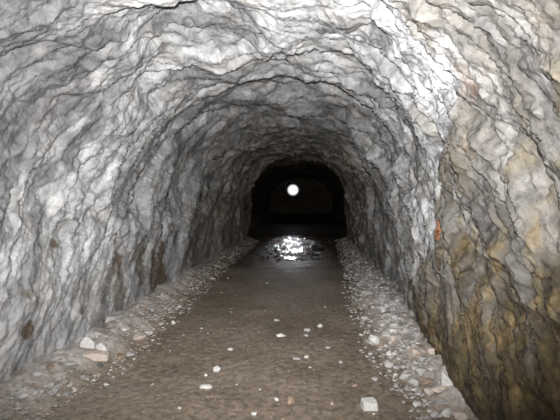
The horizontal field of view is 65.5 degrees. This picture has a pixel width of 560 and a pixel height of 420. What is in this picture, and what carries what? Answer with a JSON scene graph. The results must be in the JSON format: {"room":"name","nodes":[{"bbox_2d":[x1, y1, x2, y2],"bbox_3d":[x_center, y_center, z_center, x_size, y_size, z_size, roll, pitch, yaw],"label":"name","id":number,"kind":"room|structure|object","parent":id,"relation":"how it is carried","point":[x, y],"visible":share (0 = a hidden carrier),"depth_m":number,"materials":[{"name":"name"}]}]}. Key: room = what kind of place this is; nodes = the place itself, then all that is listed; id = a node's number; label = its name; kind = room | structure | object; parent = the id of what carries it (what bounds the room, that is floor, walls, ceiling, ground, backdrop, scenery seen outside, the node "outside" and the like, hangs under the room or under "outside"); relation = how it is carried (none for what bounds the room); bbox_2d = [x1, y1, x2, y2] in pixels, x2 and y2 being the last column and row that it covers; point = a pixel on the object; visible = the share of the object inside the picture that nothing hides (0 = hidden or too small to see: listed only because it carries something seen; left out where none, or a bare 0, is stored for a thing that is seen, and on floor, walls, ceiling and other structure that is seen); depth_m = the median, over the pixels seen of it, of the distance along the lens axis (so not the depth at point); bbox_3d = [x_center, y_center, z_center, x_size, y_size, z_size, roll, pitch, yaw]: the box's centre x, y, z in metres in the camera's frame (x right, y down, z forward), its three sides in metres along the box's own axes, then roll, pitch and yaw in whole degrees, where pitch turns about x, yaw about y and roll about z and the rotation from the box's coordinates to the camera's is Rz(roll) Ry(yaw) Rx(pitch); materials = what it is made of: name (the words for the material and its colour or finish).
{"room":"underground passage","nodes":[
{"label":"underground passage","id":0,"kind":"room"},
{"bbox_2d":[0,121,275,382],"bbox_3d":[-1.552,-0.347,19.111,1.583,3.082,50.012,0,2,1],"label":"wall","id":1,"kind":"structure","parent":0,"point":[87,230],"depth_m":4.24,"materials":[{"name":"grey stone"}]},
{"bbox_2d":[0,212,478,419],"bbox_3d":[0.852,0.887,19.014,7.000,0.243,50.001,0,2,3],"label":"floor","id":2,"kind":"structure","parent":0,"point":[331,225],"depth_m":4.24,"materials":[{"name":"brown soil"}]},
{"bbox_2d":[16,392,29,398],"bbox_3d":[-1.817,1.308,3.075,0.085,0.043,0.071,-1,2,-43],"label":"stone","id":3,"kind":"object","parent":2,"relation":"on","point":[20,395],"visible":1,"depth_m":3.06,"materials":[{"name":"grey stone"}]},
{"bbox_2d":[33,389,38,394],"bbox_3d":[-1.755,1.315,3.133,0.041,0.035,0.048,-1,2,-33],"label":"stone","id":4,"kind":"object","parent":2,"relation":"on","point":[35,392],"visible":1,"depth_m":3.12,"materials":[{"name":"grey stone"}]},
{"bbox_2d":[32,370,43,376],"bbox_3d":[-1.877,1.264,3.380,0.073,0.042,0.076,1,2,33],"label":"stone","id":5,"kind":"object","parent":2,"relation":"on","point":[35,373],"visible":1,"depth_m":3.36,"materials":[{"name":"grey stone"}]},
{"bbox_2d":[45,364,54,369],"bbox_3d":[-1.861,1.264,3.503,0.086,0.038,0.058,0,2,7],"label":"stone","id":6,"kind":"object","parent":2,"relation":"on","point":[49,366],"visible":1,"depth_m":3.49,"materials":[{"name":"brown stone"}]},
{"bbox_2d":[47,385,58,394],"bbox_3d":[-1.682,1.341,3.230,0.076,0.065,0.066,-1,2,-18],"label":"stone","id":7,"kind":"object","parent":2,"relation":"on","point":[54,390],"visible":1,"depth_m":3.21,"materials":[{"name":"grey stone"}]},
{"bbox_2d":[63,391,70,395],"bbox_3d":[-1.615,1.392,3.297,0.046,0.036,0.072,0,2,0],"label":"stone","id":8,"kind":"object","parent":2,"relation":"on","point":[65,393],"visible":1,"depth_m":3.28,"materials":[{"name":"grey stone"}]},
{"bbox_2d":[63,361,76,365],"bbox_3d":[-1.771,1.289,3.657,0.117,0.036,0.077,0,2,12],"label":"stone","id":9,"kind":"object","parent":2,"relation":"on","point":[67,363],"visible":0.97,"depth_m":3.64,"materials":[{"name":"grey stone"}]},
{"bbox_2d":[80,336,95,348],"bbox_3d":[-1.784,1.227,4.046,0.132,0.112,0.073,0,2,-14],"label":"stone","id":10,"kind":"object","parent":2,"relation":"on","point":[86,342],"visible":0.93,"depth_m":4.02,"materials":[{"name":"white stone"}]},
{"bbox_2d":[83,350,109,361],"bbox_3d":[-1.638,1.303,3.889,0.224,0.075,0.090,0,2,0],"label":"stone","id":11,"kind":"object","parent":2,"relation":"on","point":[97,355],"visible":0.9,"depth_m":3.85,"materials":[{"name":"beige stone"}]},
{"bbox_2d":[95,342,108,350],"bbox_3d":[-1.678,1.286,4.101,0.125,0.080,0.075,0,2,15],"label":"stone","id":12,"kind":"object","parent":2,"relation":"on","point":[100,346],"visible":0.85,"depth_m":4.08,"materials":[{"name":"white stone"}]},
{"bbox_2d":[116,354,123,359],"bbox_3d":[-1.490,1.372,4.060,0.070,0.053,0.095,-1,2,-20],"label":"stone","id":13,"kind":"object","parent":2,"relation":"on","point":[118,357],"visible":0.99,"depth_m":4.03,"materials":[{"name":"beige stone"}]},
{"bbox_2d":[120,326,128,330],"bbox_3d":[-1.655,1.262,4.636,0.093,0.041,0.074,0,2,3],"label":"stone","id":14,"kind":"object","parent":2,"relation":"on","point":[124,328],"visible":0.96,"depth_m":4.62,"materials":[{"name":"white stone"}]},
{"bbox_2d":[0,238,259,419],"bbox_3d":[-1.335,1.148,9.874,0.940,0.210,14.535,0,2,2],"label":"rubble","id":15,"kind":"object","parent":2,"relation":"on","point":[49,405],"visible":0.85,"depth_m":4.01,"materials":[{"name":"grey stone"}]},
{"bbox_2d":[133,334,145,339],"bbox_3d":[-1.474,1.334,4.571,0.133,0.057,0.093,-1,2,-20],"label":"stone","id":16,"kind":"object","parent":2,"relation":"on","point":[136,336],"visible":1,"depth_m":4.55,"materials":[{"name":"beige stone"}]},
{"bbox_2d":[200,384,211,388],"bbox_3d":[-0.580,1.385,3.415,0.100,0.037,0.060,0,2,-6],"label":"stone","id":17,"kind":"object","parent":2,"relation":"on","point":[203,386],"visible":1,"depth_m":3.40,"materials":[{"name":"white stone"}]},
{"bbox_2d":[213,366,220,372],"bbox_3d":[-0.546,1.384,3.779,0.077,0.055,0.046,-1,2,-37],"label":"stone","id":18,"kind":"object","parent":2,"relation":"on","point":[216,369],"visible":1,"depth_m":3.77,"materials":[{"name":"white stone"}]},
{"bbox_2d":[9,238,426,419],"bbox_3d":[0.274,1.176,9.782,4.626,0.184,14.526,0,2,3],"label":"gravel","id":19,"kind":"object","parent":2,"relation":"on","point":[267,410],"visible":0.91,"depth_m":4.17,"materials":[{"name":"grey gravel"}]},
{"bbox_2d":[285,396,294,405],"bbox_3d":[0.072,1.383,3.149,0.062,0.059,0.061,-1,2,-39],"label":"stone","id":20,"kind":"object","parent":2,"relation":"on","point":[290,400],"visible":1,"depth_m":3.13,"materials":[{"name":"beige stone"}]},
{"bbox_2d":[283,256,297,259],"bbox_3d":[0.265,1.210,10.892,0.398,0.030,0.634,0,2,3],"label":"puddle","id":21,"kind":"object","parent":2,"relation":"on","point":[290,257],"visible":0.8,"depth_m":10.76,"materials":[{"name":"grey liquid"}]},
{"bbox_2d":[242,235,344,260],"bbox_3d":[0.476,1.072,13.700,3.502,0.190,6.682,0,2,10],"label":"puddle","id":22,"kind":"object","parent":2,"relation":"on","point":[297,237],"visible":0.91,"depth_m":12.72,"materials":[{"name":"liquid"}]},
{"bbox_2d":[360,397,377,410],"bbox_3d":[0.639,1.385,3.110,0.117,0.070,0.085,0,2,-4],"label":"stone","id":23,"kind":"object","parent":2,"relation":"on","point":[368,403],"visible":1,"depth_m":3.08,"materials":[{"name":"white stone"}]},
{"bbox_2d":[368,334,379,344],"bbox_3d":[0.948,1.308,4.397,0.107,0.102,0.093,-1,2,-22],"label":"stone","id":24,"kind":"object","parent":2,"relation":"on","point":[373,339],"visible":1,"depth_m":4.36,"materials":[{"name":"white stone"}]},
{"bbox_2d":[379,305,385,311],"bbox_3d":[1.275,1.232,5.405,0.060,0.087,0.105,0,2,-10],"label":"stone","id":25,"kind":"object","parent":2,"relation":"on","point":[382,308],"visible":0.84,"depth_m":5.38,"materials":[{"name":"white stone"}]},
{"bbox_2d":[384,361,393,367],"bbox_3d":[0.965,1.364,3.850,0.080,0.057,0.064,-1,2,-20],"label":"stone","id":26,"kind":"object","parent":2,"relation":"on","point":[387,364],"visible":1,"depth_m":3.83,"materials":[{"name":"grey stone"}]},
{"bbox_2d":[389,335,395,340],"bbox_3d":[1.117,1.281,4.345,0.049,0.070,0.085,-1,2,-26],"label":"stone","id":27,"kind":"object","parent":2,"relation":"on","point":[393,338],"visible":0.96,"depth_m":4.32,"materials":[{"name":"beige stone"}]},
{"bbox_2d":[388,327,396,332],"bbox_3d":[1.147,1.228,4.445,0.089,0.049,0.055,0,2,-13],"label":"stone","id":28,"kind":"object","parent":2,"relation":"on","point":[391,329],"visible":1,"depth_m":4.42,"materials":[{"name":"white stone"}]},
{"bbox_2d":[335,236,462,419],"bbox_3d":[1.665,1.146,9.724,0.791,0.230,14.581,0,2,6],"label":"rubble","id":29,"kind":"object","parent":2,"relation":"on","point":[362,322],"visible":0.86,"depth_m":4.37,"materials":[{"name":"grey stone"}]},
{"bbox_2d":[399,373,409,379],"bbox_3d":[1.029,1.367,3.578,0.076,0.053,0.058,-1,2,-21],"label":"stone","id":30,"kind":"object","parent":2,"relation":"on","point":[403,376],"visible":0.95,"depth_m":3.56,"materials":[{"name":"white stone"}]},
{"bbox_2d":[406,377,418,385],"bbox_3d":[1.056,1.375,3.477,0.057,0.072,0.108,-2,2,-44],"label":"stone","id":31,"kind":"object","parent":2,"relation":"on","point":[411,380],"visible":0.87,"depth_m":3.45,"materials":[{"name":"grey stone"}]},
{"bbox_2d":[410,348,420,355],"bbox_3d":[1.209,1.270,3.882,0.093,0.066,0.063,0,2,4],"label":"stone","id":32,"kind":"object","parent":2,"relation":"on","point":[414,351],"visible":1,"depth_m":3.87,"materials":[{"name":"beige stone"}]},
{"bbox_2d":[412,400,420,406],"bbox_3d":[0.982,1.396,3.128,0.063,0.043,0.048,0,2,11],"label":"stone","id":33,"kind":"object","parent":2,"relation":"on","point":[415,403],"visible":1,"depth_m":3.11,"materials":[{"name":"white stone"}]},
{"bbox_2d":[414,366,426,375],"bbox_3d":[1.141,1.308,3.536,0.090,0.060,0.072,0,2,3],"label":"stone","id":34,"kind":"object","parent":2,"relation":"on","point":[420,371],"visible":1,"depth_m":3.52,"materials":[{"name":"grey stone"}]},
{"bbox_2d":[419,377,433,385],"bbox_3d":[1.149,1.342,3.392,0.118,0.056,0.070,0,2,3],"label":"stone","id":35,"kind":"object","parent":2,"relation":"on","point":[423,381],"visible":0.94,"depth_m":3.38,"materials":[{"name":"beige stone"}]},
{"bbox_2d":[423,388,434,395],"bbox_3d":[1.103,1.341,3.217,0.075,0.055,0.063,0,2,-12],"label":"stone","id":36,"kind":"object","parent":2,"relation":"on","point":[428,391],"visible":0.84,"depth_m":3.19,"materials":[{"name":"beige stone"}]},
{"bbox_2d":[427,347,434,354],"bbox_3d":[1.350,1.249,3.862,0.076,0.057,0.076,-2,2,-45],"label":"stone","id":37,"kind":"object","parent":2,"relation":"on","point":[431,351],"visible":0.78,"depth_m":3.84,"materials":[{"name":"beige stone"}]},
{"bbox_2d":[430,410,438,417],"bbox_3d":[1.059,1.403,2.990,0.062,0.051,0.050,0,2,3],"label":"stone","id":38,"kind":"object","parent":2,"relation":"on","point":[434,414],"visible":1,"depth_m":2.97,"materials":[{"name":"grey stone"}]},
{"bbox_2d":[432,386,447,392],"bbox_3d":[1.169,1.306,3.174,0.132,0.047,0.066,0,2,-7],"label":"stone","id":39,"kind":"object","parent":2,"relation":"on","point":[437,389],"visible":1,"depth_m":3.16,"materials":[{"name":"beige stone"}]},
{"bbox_2d":[433,398,448,404],"bbox_3d":[1.158,1.364,3.100,0.114,0.046,0.069,0,2,-3],"label":"stone","id":40,"kind":"object","parent":2,"relation":"on","point":[442,401],"visible":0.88,"depth_m":3.08,"materials":[{"name":"grey stone"}]},
{"bbox_2d":[440,371,452,385],"bbox_3d":[1.240,1.246,3.218,0.101,0.112,0.050,0,2,9],"label":"stone","id":41,"kind":"object","parent":2,"relation":"on","point":[445,380],"visible":0.92,"depth_m":3.20,"materials":[{"name":"white stone"}]},
{"bbox_2d":[441,408,451,417],"bbox_3d":[1.140,1.393,2.979,0.083,0.070,0.050,-1,2,-26],"label":"stone","id":42,"kind":"object","parent":2,"relation":"on","point":[447,412],"visible":1,"depth_m":2.96,"materials":[{"name":"white stone"}]},
{"bbox_2d":[454,410,468,419],"bbox_3d":[1.223,1.387,2.939,0.095,0.056,0.066,1,2,20],"label":"stone","id":43,"kind":"object","parent":2,"relation":"on","point":[459,415],"visible":1,"depth_m":2.92,"materials":[{"name":"beige stone"}]},
{"bbox_2d":[0,0,559,185],"bbox_3d":[0.826,-1.857,18.940,5.211,1.728,50.007,0,2,3],"label":"ceiling","id":44,"kind":"structure","parent":0,"point":[275,92],"depth_m":3.67,"materials":[{"name":"grey stone"}]},
{"bbox_2d":[286,183,299,196],"bbox_3d":[0.751,-1.797,25.085,0.840,2.080,0.360,0,2,3],"label":"floodlight","id":45,"kind":"object","parent":44,"relation":"hanging from","point":[292,189],"visible":0.88,"depth_m":24.95,"materials":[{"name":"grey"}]},
{"bbox_2d":[270,178,332,212],"bbox_3d":[2.091,-1.518,42.410,6.904,4.300,0.730,0,2,2],"label":"wall","id":46,"kind":"structure","parent":0,"point":[314,196],"depth_m":42.41,"materials":[{"name":"black stone"}]},
{"bbox_2d":[327,57,559,419],"bbox_3d":[3.207,-0.323,18.847,1.550,3.048,50.040,0,2,5],"label":"wall","id":47,"kind":"structure","parent":0,"point":[464,219],"depth_m":2.57,"materials":[{"name":"grey stone"}]}
]}

